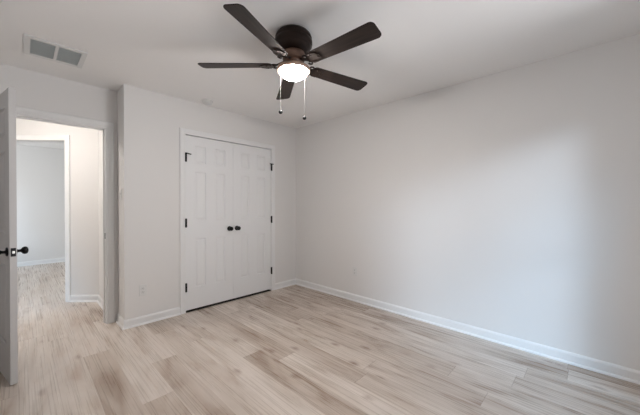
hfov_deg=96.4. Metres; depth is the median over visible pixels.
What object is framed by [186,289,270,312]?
threshold
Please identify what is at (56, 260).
baseboard
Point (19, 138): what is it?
door frame
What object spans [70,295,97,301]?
baseboard
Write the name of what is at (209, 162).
door
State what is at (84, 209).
wall
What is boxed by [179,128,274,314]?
door frame
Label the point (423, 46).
ceiling
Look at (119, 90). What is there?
wall
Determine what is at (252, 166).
door
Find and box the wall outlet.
[139,284,146,295]
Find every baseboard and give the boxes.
[17,258,64,266]
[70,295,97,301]
[97,295,102,309]
[116,313,123,329]
[123,307,180,329]
[275,278,295,289]
[296,278,639,384]
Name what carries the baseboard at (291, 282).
attached to the wall at (151, 121)
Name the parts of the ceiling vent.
louvre panel, louvre panel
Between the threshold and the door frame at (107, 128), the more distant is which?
the threshold
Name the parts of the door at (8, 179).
knob, panel, latch plate, knob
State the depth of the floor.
2.19 m
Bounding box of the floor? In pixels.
[0,262,639,414]
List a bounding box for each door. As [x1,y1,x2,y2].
[0,87,28,384]
[185,135,232,310]
[233,143,273,298]
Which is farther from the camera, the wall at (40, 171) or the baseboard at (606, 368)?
the wall at (40, 171)
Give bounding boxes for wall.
[0,64,117,321]
[16,118,98,294]
[16,144,64,261]
[98,88,121,316]
[121,84,295,319]
[296,33,639,370]
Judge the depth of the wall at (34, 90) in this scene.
2.74 m
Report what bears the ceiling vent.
in the ceiling
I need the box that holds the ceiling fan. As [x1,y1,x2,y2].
[198,3,380,119]
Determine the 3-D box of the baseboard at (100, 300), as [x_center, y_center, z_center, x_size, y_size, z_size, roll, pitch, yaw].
[-2.559,1.164,3.384,0.774,0.088,0.024,1,1,44]
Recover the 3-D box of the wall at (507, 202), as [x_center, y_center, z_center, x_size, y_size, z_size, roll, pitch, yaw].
[1.052,-0.004,3.198,4.078,2.440,0.115,1,1,44]
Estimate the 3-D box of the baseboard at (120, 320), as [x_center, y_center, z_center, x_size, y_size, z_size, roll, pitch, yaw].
[-2.053,1.168,2.938,0.305,0.088,0.024,1,1,44]
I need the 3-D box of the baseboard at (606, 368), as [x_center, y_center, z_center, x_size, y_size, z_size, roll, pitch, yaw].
[1.002,1.172,3.158,3.848,0.088,0.024,1,1,44]
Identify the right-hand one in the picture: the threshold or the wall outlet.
the threshold
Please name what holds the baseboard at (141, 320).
attached to the wall at (151, 121)
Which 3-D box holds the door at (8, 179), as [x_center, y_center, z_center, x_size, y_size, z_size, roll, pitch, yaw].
[-2.432,0.197,2.169,0.829,2.022,0.171,0,1,33]
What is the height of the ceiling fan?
0.575 m
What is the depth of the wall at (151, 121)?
3.10 m
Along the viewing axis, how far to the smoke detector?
3.27 m
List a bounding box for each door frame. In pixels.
[16,106,114,323]
[16,135,70,301]
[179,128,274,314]
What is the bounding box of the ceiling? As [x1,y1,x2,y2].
[0,0,639,148]
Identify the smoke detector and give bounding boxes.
[202,99,212,104]
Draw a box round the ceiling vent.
[24,34,87,68]

